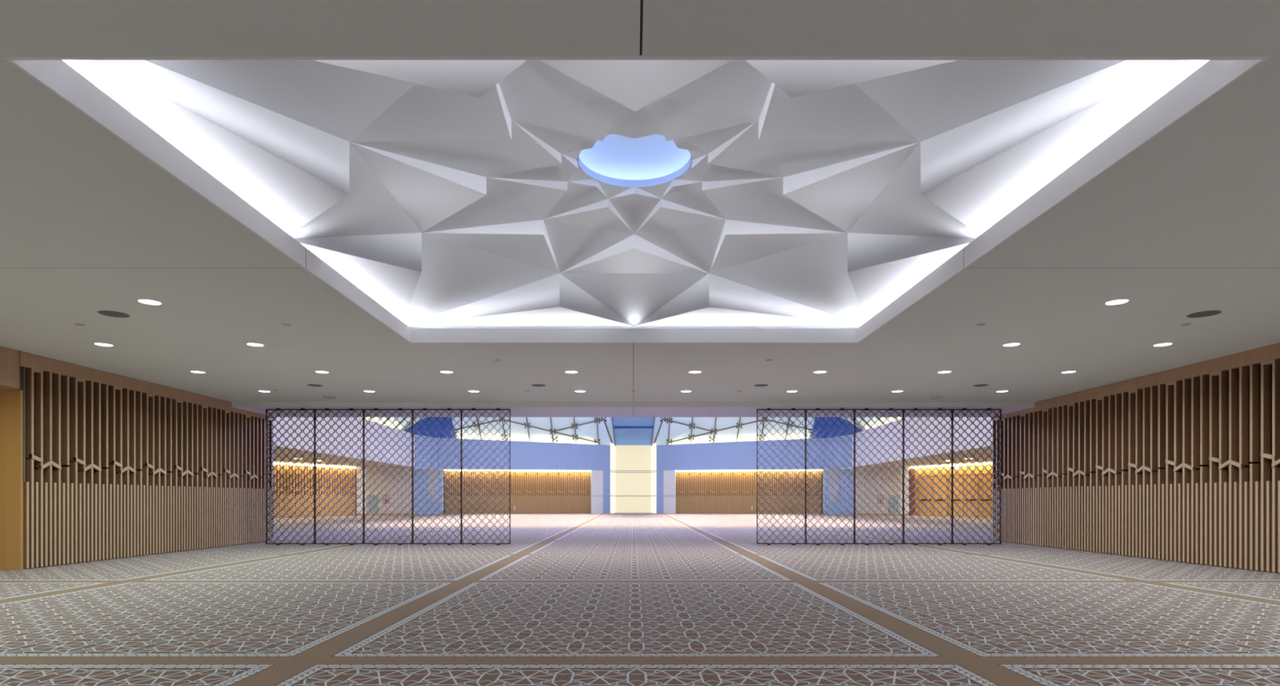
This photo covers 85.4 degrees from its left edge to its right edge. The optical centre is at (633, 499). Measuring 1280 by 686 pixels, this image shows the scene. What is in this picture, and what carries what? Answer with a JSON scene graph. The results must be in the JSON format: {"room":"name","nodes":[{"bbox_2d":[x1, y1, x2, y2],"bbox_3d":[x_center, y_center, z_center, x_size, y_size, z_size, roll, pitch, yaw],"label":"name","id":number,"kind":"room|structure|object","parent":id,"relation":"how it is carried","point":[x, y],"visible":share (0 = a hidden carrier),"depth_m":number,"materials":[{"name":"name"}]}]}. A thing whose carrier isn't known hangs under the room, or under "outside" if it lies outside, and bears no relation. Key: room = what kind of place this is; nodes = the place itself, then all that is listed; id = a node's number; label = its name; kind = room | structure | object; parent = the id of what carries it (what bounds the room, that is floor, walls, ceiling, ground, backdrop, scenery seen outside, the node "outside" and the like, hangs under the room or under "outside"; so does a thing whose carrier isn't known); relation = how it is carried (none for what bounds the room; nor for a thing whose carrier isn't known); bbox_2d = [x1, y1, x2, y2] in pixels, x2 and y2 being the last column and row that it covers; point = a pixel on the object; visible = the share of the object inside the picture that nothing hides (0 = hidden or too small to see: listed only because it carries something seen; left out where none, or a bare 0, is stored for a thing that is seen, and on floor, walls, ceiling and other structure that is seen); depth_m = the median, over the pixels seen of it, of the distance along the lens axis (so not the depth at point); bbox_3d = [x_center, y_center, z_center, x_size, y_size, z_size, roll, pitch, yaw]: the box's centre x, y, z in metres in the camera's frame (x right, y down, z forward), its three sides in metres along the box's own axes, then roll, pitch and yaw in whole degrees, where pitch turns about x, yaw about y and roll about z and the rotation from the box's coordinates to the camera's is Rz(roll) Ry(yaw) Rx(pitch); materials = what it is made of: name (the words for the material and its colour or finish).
{"room":"mosque","nodes":[
{"label":"mosque","id":0,"kind":"room"},
{"bbox_2d":[14,381,271,566],"bbox_3d":[-13.150,-0.925,9.600,0.300,4.850,31.200,0,0,0],"label":"wall","id":1,"kind":"structure","parent":0,"point":[33,381],"depth_m":17.68,"materials":[{"name":"brown wood"}]},
{"bbox_2d":[0,346,20,390],"bbox_3d":[-14.498,-2.737,12.850,3.004,0.815,3.900,0,0,0],"label":"trim","id":2,"kind":"structure","parent":1,"relation":"attached to","point":[10,358],"depth_m":14.48,"materials":[{"name":"brown wood"}]},
{"bbox_2d":[0,390,23,569],"bbox_3d":[-14.530,-0.415,14.829,2.940,3.830,0.057,0,0,0],"label":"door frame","id":3,"kind":"structure","parent":1,"relation":"attached to","point":[11,483],"depth_m":14.80,"materials":[{"name":"brown wood"}]},
{"bbox_2d":[17,366,25,481],"bbox_3d":[-13.090,-1.605,14.850,0.140,2.450,0.016,0,0,0],"label":"trim","id":4,"kind":"structure","parent":1,"relation":"attached to","point":[22,368],"depth_m":14.84,"materials":[{"name":"brown wood"}]},
{"bbox_2d":[20,351,275,568],"bbox_3d":[-13.079,-0.823,19.957,0.182,4.646,10.485,0,0,0],"label":"cladding","id":5,"kind":"object","parent":1,"relation":"attached to","point":[96,419],"visible":1,"depth_m":17.99,"materials":[{"name":"brown wood"}]},
{"bbox_2d":[271,421,273,488],"bbox_3d":[-16.700,-4.000,25.350,33.400,11.000,0.200,0,0,0],"label":"wall","id":6,"kind":"structure","parent":0,"point":[273,421],"depth_m":25.43,"materials":[{"name":"paint"}]},
{"bbox_2d":[273,462,356,515],"bbox_3d":[-31.860,-0.780,45.942,4.439,4.560,40.799,0,0,10],"label":"wall","id":7,"kind":"structure","parent":0,"point":[273,462],"depth_m":65.47,"materials":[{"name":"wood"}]},
{"bbox_2d":[273,462,301,465],"bbox_3d":[-29.061,-2.955,58.282,0.080,0.107,2.617,0,0,24],"label":"light","id":8,"kind":"object","parent":7,"relation":"attached to","point":[273,463],"depth_m":58.38,"materials":[{"name":"white"}]},
{"bbox_2d":[304,464,355,468],"bbox_3d":[-27.202,-2.958,62.424,0.080,0.113,5.632,0,0,24],"label":"light","id":9,"kind":"object","parent":7,"relation":"attached to","point":[316,465],"depth_m":62.38,"materials":[{"name":"white"}]},
{"bbox_2d":[273,445,411,468],"bbox_3d":[-26.950,-3.080,47.300,12.900,0.001,43.600,0,0,0],"label":"ceiling","id":10,"kind":"structure","parent":0,"point":[278,451],"depth_m":54.54,"materials":[{"name":"beige paint"}]},
{"bbox_2d":[365,466,411,513],"bbox_3d":[-24.034,-0.780,67.281,5.400,4.560,0.200,0,0,-36],"label":"wall","id":11,"kind":"structure","parent":0,"point":[371,471],"depth_m":67.52,"materials":[{"name":"beige paint"}]},
{"bbox_2d":[356,466,365,513],"bbox_3d":[-25.798,-0.770,65.840,0.852,4.540,0.030,0,0,-36],"label":"trim","id":12,"kind":"structure","parent":11,"relation":"attached to","point":[358,475],"depth_m":65.73,"materials":[{"name":"white paint"}]},
{"bbox_2d":[367,495,378,514],"bbox_3d":[-24.925,0.533,66.445,1.025,1.833,0.090,0,0,-36],"label":"panel","id":13,"kind":"object","parent":11,"relation":"attached to","point":[375,500],"visible":0.77,"depth_m":66.42,"materials":[{"name":"paint"}]},
{"bbox_2d":[356,512,411,515],"bbox_3d":[-23.946,1.425,67.143,5.358,0.150,0.020,0,0,-36],"label":"baseboard","id":14,"kind":"structure","parent":11,"relation":"attached to","point":[393,513],"depth_m":67.09,"materials":[{"name":"brown wood"}]},
{"bbox_2d":[382,494,389,502],"bbox_3d":[-23.895,-0.032,67.134,0.540,0.840,0.200,0,0,-36],"label":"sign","id":15,"kind":"object","parent":11,"relation":"attached to","point":[387,496],"visible":0.64,"depth_m":67.09,"materials":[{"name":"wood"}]},
{"bbox_2d":[273,417,610,470],"bbox_3d":[-18.282,-4.655,52.219,14.774,3.190,51.685,0,0,20],"label":"wall","id":16,"kind":"structure","parent":0,"point":[540,455],"depth_m":69.32,"materials":[{"name":"paint"}]},
{"bbox_2d":[602,470,663,471],"bbox_3d":[0.000,-2.990,72.800,6.400,0.070,0.070,0,0,0],"label":"rail","id":17,"kind":"object","parent":16,"relation":"attached to","point":[602,470],"visible":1,"depth_m":72.77,"materials":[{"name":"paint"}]},
{"bbox_2d":[443,469,591,513],"bbox_3d":[-11.989,-0.780,72.849,15.408,4.560,0.200,0,0,-8],"label":"wall","id":18,"kind":"structure","parent":0,"point":[444,471],"depth_m":72.25,"materials":[{"name":"paint"}]},
{"bbox_2d":[591,470,603,513],"bbox_3d":[-3.841,-0.780,73.295,1.284,4.560,0.200,0,0,-18],"label":"wall","id":19,"kind":"structure","parent":0,"point":[597,476],"depth_m":73.20,"materials":[{"name":"white paint"}]},
{"bbox_2d":[444,469,591,471],"bbox_3d":[-11.925,-2.990,72.200,15.097,0.110,0.080,0,0,-8],"label":"light","id":20,"kind":"object","parent":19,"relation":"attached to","point":[444,469],"visible":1,"depth_m":72.01,"materials":[{"name":"white"}]},
{"bbox_2d":[231,401,1035,417],"bbox_3d":[0.000,-3.217,23.830,26.000,0.466,2.740,0,0,0],"label":"ceiling","id":21,"kind":"structure","parent":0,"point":[517,409],"depth_m":22.86,"materials":[{"name":"paint"}]},
{"bbox_2d":[62,59,1209,326],"bbox_3d":[0.020,-4.275,9.450,9.560,1.460,9.560,0,0,0],"label":"ceiling","id":22,"kind":"structure","parent":0,"point":[449,193],"depth_m":8.48,"materials":[{"name":"paint"}]},
{"bbox_2d":[0,0,1279,401],"bbox_3d":[-1.600,-3.169,8.230,29.600,0.042,28.460,0,0,0],"label":"ceiling","id":23,"kind":"structure","parent":0,"point":[1188,222],"depth_m":8.90,"materials":[{"name":"paint"}]},
{"bbox_2d":[93,342,114,346],"bbox_3d":[-10.780,-3.146,14.130,0.330,0.008,0.330,0,0,0],"label":"recessed light","id":24,"kind":"object","parent":23,"relation":"in","point":[95,344],"visible":1,"depth_m":14.16,"materials":[{"name":"white plastic"}]},
{"bbox_2d":[95,342,112,346],"bbox_3d":[-10.780,-3.147,14.130,0.296,0.001,0.296,0,0,0],"label":"diffuser","id":25,"kind":"object","parent":24,"relation":"attached to","point":[99,344],"depth_m":14.16,"materials":[{"name":"white plastic"}]},
{"bbox_2d":[97,310,130,317],"bbox_3d":[-8.830,-3.149,11.800,0.464,0.010,0.464,0,0,0],"label":"ceiling speaker","id":26,"kind":"object","parent":23,"relation":"attached to","point":[107,313],"visible":1,"depth_m":11.78},
{"bbox_2d":[137,298,162,305],"bbox_3d":[-7.720,-3.146,11.080,0.330,0.008,0.330,0,0,0],"label":"recessed light","id":27,"kind":"object","parent":23,"relation":"in","point":[145,301],"visible":1,"depth_m":11.10,"materials":[{"name":"white plastic"}]},
{"bbox_2d":[138,299,160,304],"bbox_3d":[-7.720,-3.147,11.080,0.296,0.001,0.296,0,0,0],"label":"diffuser","id":28,"kind":"object","parent":27,"relation":"attached to","point":[146,301],"depth_m":11.10,"materials":[{"name":"white plastic"}]},
{"bbox_2d":[190,370,205,373],"bbox_3d":[-10.770,-3.146,17.170,0.330,0.008,0.330,0,0,0],"label":"recessed light","id":29,"kind":"object","parent":23,"relation":"in","point":[193,371],"visible":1,"depth_m":17.15,"materials":[{"name":"white plastic"}]},
{"bbox_2d":[245,342,264,346],"bbox_3d":[-7.700,-3.146,14.130,0.330,0.008,0.330,0,0,0],"label":"recessed light","id":30,"kind":"object","parent":23,"relation":"in","point":[256,344],"visible":1,"depth_m":14.16,"materials":[{"name":"white plastic"}]},
{"bbox_2d":[247,342,262,346],"bbox_3d":[-7.700,-3.147,14.130,0.296,0.001,0.296,0,0,0],"label":"diffuser","id":31,"kind":"object","parent":30,"relation":"attached to","point":[250,344],"depth_m":14.16,"materials":[{"name":"white plastic"}]},
{"bbox_2d":[306,383,323,386],"bbox_3d":[-8.800,-3.149,19.180,0.410,0.010,0.410,0,0,0],"label":"ceiling speaker","id":32,"kind":"object","parent":23,"relation":"attached to","point":[308,384],"visible":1,"depth_m":19.12},
{"bbox_2d":[315,370,328,373],"bbox_3d":[-7.700,-3.146,17.170,0.330,0.008,0.330,0,0,0],"label":"recessed light","id":33,"kind":"object","parent":23,"relation":"in","point":[317,371],"visible":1,"depth_m":17.15,"materials":[{"name":"white plastic"}]},
{"bbox_2d":[323,395,336,399],"bbox_3d":[-9.248,-3.127,21.170,0.470,0.054,0.510,0,0,0],"label":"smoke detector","id":34,"kind":"object","parent":23,"relation":"attached to","point":[324,397],"visible":1,"depth_m":21.08,"materials":[{"name":"grey plastic"}]},
{"bbox_2d":[363,390,375,392],"bbox_3d":[-7.700,-3.146,20.240,0.330,0.008,0.330,0,0,0],"label":"recessed light","id":35,"kind":"object","parent":23,"relation":"in","point":[369,391],"visible":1,"depth_m":20.27,"materials":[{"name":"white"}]},
{"bbox_2d":[440,370,453,373],"bbox_3d":[-4.620,-3.146,17.170,0.330,0.008,0.330,0,0,0],"label":"recessed light","id":36,"kind":"object","parent":23,"relation":"in","point":[441,371],"visible":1,"depth_m":17.15,"materials":[{"name":"white"}]},
{"bbox_2d":[531,383,546,386],"bbox_3d":[-2.620,-3.149,19.180,0.410,0.010,0.410,0,0,0],"label":"ceiling speaker","id":37,"kind":"object","parent":23,"relation":"attached to","point":[535,384],"visible":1,"depth_m":19.11},
{"bbox_2d":[564,370,577,373],"bbox_3d":[-1.530,-3.146,17.170,0.330,0.008,0.330,0,0,0],"label":"recessed light","id":38,"kind":"object","parent":23,"relation":"in","point":[566,371],"visible":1,"depth_m":17.15,"materials":[{"name":"white plastic"}]},
{"bbox_2d":[408,326,859,328],"bbox_3d":[0.020,-3.373,9.450,10.060,0.365,10.060,0,0,0],"label":"trim","id":39,"kind":"structure","parent":23,"relation":"attached to","point":[409,326],"depth_m":14.28,"materials":[{"name":"paint"}]},
{"bbox_2d":[2,56,1269,342],"bbox_3d":[0.020,-3.288,9.450,9.020,0.284,9.020,0,0,0],"label":"trim","id":40,"kind":"structure","parent":23,"relation":"attached to","point":[52,73],"depth_m":7.07,"materials":[{"name":"paint"}]},
{"bbox_2d":[688,370,702,373],"bbox_3d":[1.530,-3.146,17.170,0.330,0.008,0.330,0,0,0],"label":"recessed light","id":41,"kind":"object","parent":23,"relation":"in","point":[691,371],"visible":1,"depth_m":17.15,"materials":[{"name":"white plastic"}]},
{"bbox_2d":[753,383,768,386],"bbox_3d":[3.530,-3.149,19.180,0.410,0.010,0.410,0,0,0],"label":"ceiling speaker","id":42,"kind":"object","parent":23,"relation":"attached to","point":[759,384],"visible":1,"depth_m":19.10},
{"bbox_2d":[813,370,826,373],"bbox_3d":[4.620,-3.146,17.170,0.330,0.008,0.330,0,0,0],"label":"recessed light","id":43,"kind":"object","parent":23,"relation":"in","point":[817,371],"visible":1,"depth_m":17.15,"materials":[{"name":"white plastic"}]},
{"bbox_2d":[929,395,942,399],"bbox_3d":[9.231,-3.127,21.170,0.470,0.054,0.510,0,0,0],"label":"smoke detector","id":44,"kind":"object","parent":23,"relation":"attached to","point":[931,397],"visible":1,"depth_m":21.08,"materials":[{"name":"grey plastic"}]},
{"bbox_2d":[937,370,951,373],"bbox_3d":[7.700,-3.146,17.170,0.330,0.008,0.330,0,0,0],"label":"recessed light","id":45,"kind":"object","parent":23,"relation":"in","point":[942,371],"visible":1,"depth_m":17.15,"materials":[{"name":"white"}]},
{"bbox_2d":[972,383,988,386],"bbox_3d":[9.600,-3.149,19.180,0.410,0.010,0.410,0,0,0],"label":"ceiling speaker","id":46,"kind":"object","parent":23,"relation":"attached to","point":[981,384],"visible":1,"depth_m":19.11},
{"bbox_2d":[1002,342,1020,346],"bbox_3d":[7.700,-3.146,14.130,0.330,0.008,0.330,0,0,0],"label":"recessed light","id":47,"kind":"object","parent":23,"relation":"in","point":[1009,344],"visible":1,"depth_m":14.16,"materials":[{"name":"white"}]},
{"bbox_2d":[1061,370,1075,373],"bbox_3d":[10.770,-3.146,17.170,0.330,0.008,0.330,0,0,0],"label":"recessed light","id":48,"kind":"object","parent":23,"relation":"in","point":[1067,371],"visible":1,"depth_m":17.15,"materials":[{"name":"white"}]},
{"bbox_2d":[1104,298,1129,305],"bbox_3d":[7.720,-3.146,11.080,0.330,0.008,0.330,0,0,0],"label":"recessed light","id":49,"kind":"object","parent":23,"relation":"in","point":[1114,302],"visible":1,"depth_m":11.09,"materials":[{"name":"white plastic"}]},
{"bbox_2d":[1106,299,1128,304],"bbox_3d":[7.720,-3.147,11.080,0.296,0.001,0.296,0,0,0],"label":"diffuser","id":50,"kind":"object","parent":49,"relation":"attached to","point":[1118,301],"depth_m":11.05,"materials":[{"name":"white plastic"}]},
{"bbox_2d":[1152,342,1173,346],"bbox_3d":[10.780,-3.146,14.130,0.330,0.008,0.330,0,0,0],"label":"recessed light","id":51,"kind":"object","parent":23,"relation":"in","point":[1162,344],"visible":1,"depth_m":14.16,"materials":[{"name":"white plastic"}]},
{"bbox_2d":[1185,310,1222,317],"bbox_3d":[9.700,-3.149,11.800,0.486,0.010,0.486,0,0,0],"label":"ceiling speaker","id":52,"kind":"object","parent":23,"relation":"attached to","point":[1208,313],"visible":1,"depth_m":11.78},
{"bbox_2d":[0,511,1279,685],"bbox_3d":[0.000,1.550,37.900,72.000,0.100,88.200,0,0,0],"label":"floor","id":53,"kind":"structure","parent":0,"point":[615,598],"depth_m":9.59,"materials":[{"name":"carpet"}]},
{"bbox_2d":[265,408,314,545],"bbox_3d":[-11.239,-0.743,22.750,1.602,4.483,0.090,0,0,0],"label":"screen panel","id":54,"kind":"object","parent":53,"relation":"on","point":[276,409],"visible":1,"depth_m":22.73,"materials":[{"name":"brown metal"}]},
{"bbox_2d":[273,464,355,517],"bbox_3d":[-29.540,-0.700,57.798,0.172,4.400,16.292,0,0,24],"label":"cladding","id":55,"kind":"object","parent":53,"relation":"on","point":[278,467],"visible":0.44,"depth_m":60.86,"materials":[{"name":"brown wood"}]},
{"bbox_2d":[314,408,363,545],"bbox_3d":[-9.637,-0.743,22.750,1.602,4.483,0.090,0,0,0],"label":"screen panel","id":56,"kind":"object","parent":53,"relation":"on","point":[325,409],"visible":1,"depth_m":22.73,"materials":[{"name":"metal"}]},
{"bbox_2d":[363,408,412,545],"bbox_3d":[-8.035,-0.743,22.750,1.602,4.483,0.090,0,0,0],"label":"screen panel","id":57,"kind":"object","parent":53,"relation":"on","point":[374,409],"visible":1,"depth_m":22.73,"materials":[{"name":"metal"}]},
{"bbox_2d":[413,468,442,514],"bbox_3d":[-20.717,-0.785,69.924,3.114,4.570,0.200,0,0,-42],"label":"wall pier","id":58,"kind":"object","parent":53,"relation":"on","point":[420,471],"visible":0.43,"depth_m":69.61,"materials":[{"name":"paint"}]},
{"bbox_2d":[427,467,437,501],"bbox_3d":[-20.265,-1.485,70.168,0.997,3.375,0.050,0,0,-42],"label":"panel","id":59,"kind":"object","parent":58,"relation":"attached to","point":[433,475],"visible":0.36,"depth_m":70.15,"materials":[{"name":"white paint"}]},
{"bbox_2d":[412,408,461,545],"bbox_3d":[-6.433,-0.743,22.750,1.602,4.483,0.090,0,0,0],"label":"screen panel","id":60,"kind":"object","parent":53,"relation":"on","point":[423,409],"visible":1,"depth_m":22.73,"materials":[{"name":"metal"}]},
{"bbox_2d":[461,408,510,545],"bbox_3d":[-4.831,-0.743,22.750,1.602,4.483,0.090,0,0,0],"label":"screen panel","id":61,"kind":"object","parent":53,"relation":"on","point":[472,409],"visible":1,"depth_m":22.73,"materials":[{"name":"metal"}]},
{"bbox_2d":[444,471,591,513],"bbox_3d":[-11.939,-0.680,72.601,15.154,4.360,0.190,0,0,-8],"label":"cladding","id":62,"kind":"object","parent":53,"relation":"on","point":[531,492],"visible":0.83,"depth_m":72.72,"materials":[{"name":"wood"}]},
{"bbox_2d":[591,495,675,496],"bbox_3d":[0.000,-0.360,72.800,8.900,0.070,0.070,0,0,0],"label":"rail","id":63,"kind":"object","parent":62,"relation":"attached to","point":[591,495],"visible":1,"depth_m":72.77,"materials":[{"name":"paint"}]},
{"bbox_2d":[603,471,610,513],"bbox_3d":[-2.862,-0.785,73.643,0.808,4.570,0.200,0,0,-22],"label":"wall pier","id":64,"kind":"object","parent":53,"relation":"on","point":[606,474],"visible":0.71,"depth_m":73.56,"materials":[{"name":"paint"}]},
{"bbox_2d":[610,442,656,513],"bbox_3d":[0.000,-2.300,75.200,4.929,7.600,2.800,0,0,0],"label":"wall panel","id":65,"kind":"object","parent":53,"relation":"on","point":[623,457],"depth_m":76.60,"materials":[{"name":"beige"}]},
{"bbox_2d":[656,471,663,513],"bbox_3d":[2.862,-0.785,73.643,0.808,4.570,0.200,0,0,22],"label":"wall pier","id":66,"kind":"object","parent":53,"relation":"on","point":[660,474],"visible":0.79,"depth_m":73.56,"materials":[{"name":"paint"}]},
{"bbox_2d":[675,471,822,513],"bbox_3d":[11.939,-0.680,72.601,15.154,4.360,0.190,0,0,8],"label":"cladding","id":67,"kind":"object","parent":53,"relation":"on","point":[696,492],"visible":0.9,"depth_m":72.73,"materials":[{"name":"wood"}]},
{"bbox_2d":[756,408,805,545],"bbox_3d":[4.846,-0.743,22.750,1.602,4.483,0.090,0,0,0],"label":"screen panel","id":68,"kind":"object","parent":53,"relation":"on","point":[767,409],"visible":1,"depth_m":22.73,"materials":[{"name":"metal"}]},
{"bbox_2d":[805,408,854,545],"bbox_3d":[6.448,-0.743,22.750,1.602,4.483,0.090,0,0,0],"label":"screen panel","id":69,"kind":"object","parent":53,"relation":"on","point":[815,409],"visible":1,"depth_m":22.73,"materials":[{"name":"metal"}]},
{"bbox_2d":[824,468,853,514],"bbox_3d":[20.717,-0.785,69.924,3.114,4.570,0.200,0,0,42],"label":"wall pier","id":70,"kind":"object","parent":53,"relation":"on","point":[845,471],"visible":0.43,"depth_m":69.59,"materials":[{"name":"paint"}]},
{"bbox_2d":[829,467,838,501],"bbox_3d":[20.265,-1.485,70.168,0.997,3.375,0.050,0,0,42],"label":"panel","id":71,"kind":"object","parent":70,"relation":"attached to","point":[833,475],"visible":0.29,"depth_m":70.14,"materials":[{"name":"white paint"}]},
{"bbox_2d":[854,408,903,545],"bbox_3d":[8.050,-0.743,22.750,1.602,4.483,0.090,0,0,0],"label":"screen panel","id":72,"kind":"object","parent":53,"relation":"on","point":[864,409],"visible":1,"depth_m":22.73,"materials":[{"name":"metal"}]},
{"bbox_2d":[909,469,915,515],"bbox_3d":[26.213,-0.650,65.280,0.090,4.300,0.630,0,0,-24],"label":"pilaster","id":73,"kind":"object","parent":53,"relation":"on","point":[911,471],"visible":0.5,"depth_m":65.25,"materials":[{"name":"brown wood"}]},
{"bbox_2d":[903,408,952,545],"bbox_3d":[9.652,-0.743,22.750,1.602,4.483,0.090,0,0,0],"label":"screen panel","id":74,"kind":"object","parent":53,"relation":"on","point":[913,409],"visible":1,"depth_m":22.73,"materials":[{"name":"metal"}]},
{"bbox_2d":[952,408,1001,545],"bbox_3d":[11.254,-0.743,22.750,1.602,4.483,0.090,0,0,0],"label":"screen panel","id":75,"kind":"object","parent":53,"relation":"on","point":[962,409],"visible":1,"depth_m":22.73,"materials":[{"name":"metal"}]},
{"bbox_2d":[663,470,675,513],"bbox_3d":[3.841,-0.780,73.295,1.284,4.560,0.200,0,0,18],"label":"wall","id":76,"kind":"structure","parent":0,"point":[669,476],"depth_m":73.18,"materials":[{"name":"white paint"}]},
{"bbox_2d":[675,469,822,471],"bbox_3d":[11.925,-2.990,72.200,15.097,0.110,0.080,0,0,8],"label":"light","id":77,"kind":"object","parent":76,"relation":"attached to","point":[767,469],"visible":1,"depth_m":72.03,"materials":[{"name":"white"}]},
{"bbox_2d":[675,470,822,513],"bbox_3d":[11.989,-0.780,72.849,15.408,4.560,0.200,0,0,8],"label":"wall","id":78,"kind":"structure","parent":0,"point":[817,470],"depth_m":72.47,"materials":[{"name":"paint"}]},
{"bbox_2d":[656,417,992,470],"bbox_3d":[18.282,-4.655,52.219,14.774,3.190,51.685,0,0,-20],"label":"wall","id":79,"kind":"structure","parent":0,"point":[725,455],"depth_m":69.27,"materials":[{"name":"paint"}]},
{"bbox_2d":[853,466,900,513],"bbox_3d":[24.034,-0.780,67.281,5.400,4.560,0.200,0,0,36],"label":"wall","id":80,"kind":"structure","parent":0,"point":[862,471],"depth_m":67.55,"materials":[{"name":"beige paint"}]},
{"bbox_2d":[877,494,883,502],"bbox_3d":[23.895,-0.032,67.134,0.540,0.840,0.200,0,0,36],"label":"sign","id":81,"kind":"object","parent":80,"relation":"attached to","point":[879,496],"visible":0.66,"depth_m":67.11,"materials":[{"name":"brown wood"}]},
{"bbox_2d":[853,512,909,515],"bbox_3d":[23.946,1.425,67.143,5.358,0.150,0.020,0,0,36],"label":"baseboard","id":82,"kind":"structure","parent":80,"relation":"attached to","point":[853,513],"depth_m":67.30,"materials":[{"name":"brown wood"}]},
{"bbox_2d":[888,495,899,514],"bbox_3d":[24.925,0.533,66.445,1.025,1.833,0.090,0,0,36],"label":"panel","id":83,"kind":"object","parent":80,"relation":"attached to","point":[891,500],"visible":0.73,"depth_m":66.42,"materials":[{"name":"paint"}]},
{"bbox_2d":[900,466,910,513],"bbox_3d":[25.798,-0.770,65.840,0.852,4.540,0.030,0,0,36],"label":"trim","id":84,"kind":"structure","parent":80,"relation":"attached to","point":[907,475],"depth_m":65.81,"materials":[{"name":"white paint"}]},
{"bbox_2d":[856,446,992,468],"bbox_3d":[26.950,-3.080,47.300,12.900,0.001,43.600,0,0,0],"label":"ceiling","id":85,"kind":"structure","parent":0,"point":[972,451],"depth_m":54.54,"materials":[{"name":"beige paint"}]},
{"bbox_2d":[911,463,992,517],"bbox_3d":[29.579,-0.710,58.053,0.050,4.420,16.421,0,0,-24],"label":"door surround","id":86,"kind":"object","parent":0,"point":[964,467],"visible":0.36,"depth_m":61.59,"materials":[{"name":"brown wood"}]},
{"bbox_2d":[917,475,933,515],"bbox_3d":[26.861,-0.332,63.808,0.130,3.664,1.760,0,0,-24],"label":"door","id":87,"kind":"structure","parent":86,"relation":"attached to","point":[919,479],"depth_m":63.84,"materials":[{"name":"brown wood"}]},
{"bbox_2d":[933,475,947,515],"bbox_3d":[27.545,-0.332,62.305,0.130,3.664,1.608,0,0,-24],"label":"door","id":88,"kind":"structure","parent":86,"relation":"attached to","point":[935,479],"depth_m":62.34,"materials":[{"name":"brown wood"}]},
{"bbox_2d":[949,474,963,516],"bbox_3d":[28.263,-0.332,60.729,0.130,3.664,1.496,0,0,-24],"label":"door","id":89,"kind":"structure","parent":86,"relation":"attached to","point":[956,476],"depth_m":60.59,"materials":[{"name":"brown wood"}]},
{"bbox_2d":[963,473,977,516],"bbox_3d":[28.869,-0.332,59.397,0.130,3.664,1.501,0,0,-24],"label":"door","id":90,"kind":"structure","parent":86,"relation":"attached to","point":[972,475],"depth_m":59.38,"materials":[{"name":"brown wood"}]},
{"bbox_2d":[977,473,993,516],"bbox_3d":[29.469,-0.332,58.079,0.130,3.664,1.407,0,0,-24],"label":"door","id":91,"kind":"structure","parent":86,"relation":"attached to","point":[980,475],"depth_m":58.08,"materials":[{"name":"brown wood"}]},
{"bbox_2d":[998,364,1279,573],"bbox_3d":[13.275,-0.925,9.600,0.250,4.850,31.200,0,0,0],"label":"wall","id":92,"kind":"structure","parent":0,"point":[1259,462],"depth_m":15.34,"materials":[{"name":"brown wood"}]},
{"bbox_2d":[991,342,1279,573],"bbox_3d":[13.079,-0.823,9.600,0.182,4.646,31.200,0,0,0],"label":"cladding","id":93,"kind":"object","parent":92,"relation":"attached to","point":[1134,424],"visible":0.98,"depth_m":17.31,"materials":[{"name":"brown wood"}]},
{"bbox_3d":[29.775,-0.780,45.591,7.250,4.560,40.182,0,0,0],"label":"wall","id":94,"kind":"structure","parent":0,"visible":0},
{"bbox_2d":[911,462,992,467],"bbox_3d":[29.300,-2.960,57.750,0.080,0.110,16.114,0,0,-24],"label":"light","id":95,"kind":"object","parent":94,"relation":"attached to","point":[980,463],"visible":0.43,"depth_m":60.58,"materials":[{"name":"white"}]},
{"label":"ceiling","id":96,"kind":"structure","parent":0,"visible":0},
{"bbox_2d":[365,417,417,431],"bbox_3d":[-19.495,-8.021,47.100,4.143,4.202,34.343,0,0,-1],"label":"glazing","id":97,"kind":"object","parent":96,"relation":"attached to","point":[375,419],"visible":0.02,"depth_m":61.35,"materials":[{"name":"clear glass"}]},
{"bbox_2d":[404,417,455,438],"bbox_3d":[-19.689,-8.030,67.372,4.178,4.067,6.343,0,0,0],"label":"panel","id":98,"kind":"object","parent":96,"relation":"attached to","point":[420,422],"visible":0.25,"depth_m":67.38,"materials":[{"name":"blue paint"}]},
{"bbox_2d":[451,417,613,444],"bbox_3d":[-11.092,-7.765,70.474,19.099,4.462,4.306,0,0,-15],"label":"glazing","id":99,"kind":"object","parent":96,"relation":"attached to","point":[581,430],"visible":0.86,"depth_m":71.56,"materials":[{"name":"clear glass"}]},
{"bbox_2d":[611,417,655,445],"bbox_3d":[0.000,-7.600,66.600,4.140,3.617,20.236,0,0,0],"label":"blue roof slot","id":100,"kind":"object","parent":96,"relation":"attached to","point":[626,430],"visible":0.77,"depth_m":70.62,"materials":[{"name":"blue glass"}]},
{"bbox_2d":[653,417,814,444],"bbox_3d":[11.078,-7.765,70.456,19.092,4.462,4.374,0,0,16],"label":"glazing","id":101,"kind":"object","parent":96,"relation":"attached to","point":[670,430],"visible":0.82,"depth_m":71.57,"materials":[{"name":"clear glass"}]},
{"bbox_2d":[812,417,862,438],"bbox_3d":[19.689,-8.030,67.372,4.178,4.067,6.343,0,0,0],"label":"panel","id":102,"kind":"object","parent":96,"relation":"attached to","point":[821,423],"visible":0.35,"depth_m":67.43,"materials":[{"name":"blue paint"}]},
{"bbox_2d":[848,417,901,431],"bbox_3d":[19.495,-8.021,47.100,4.143,4.202,34.343,0,0,1],"label":"glazing","id":103,"kind":"object","parent":96,"relation":"attached to","point":[859,419],"visible":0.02,"depth_m":61.46,"materials":[{"name":"clear glass"}]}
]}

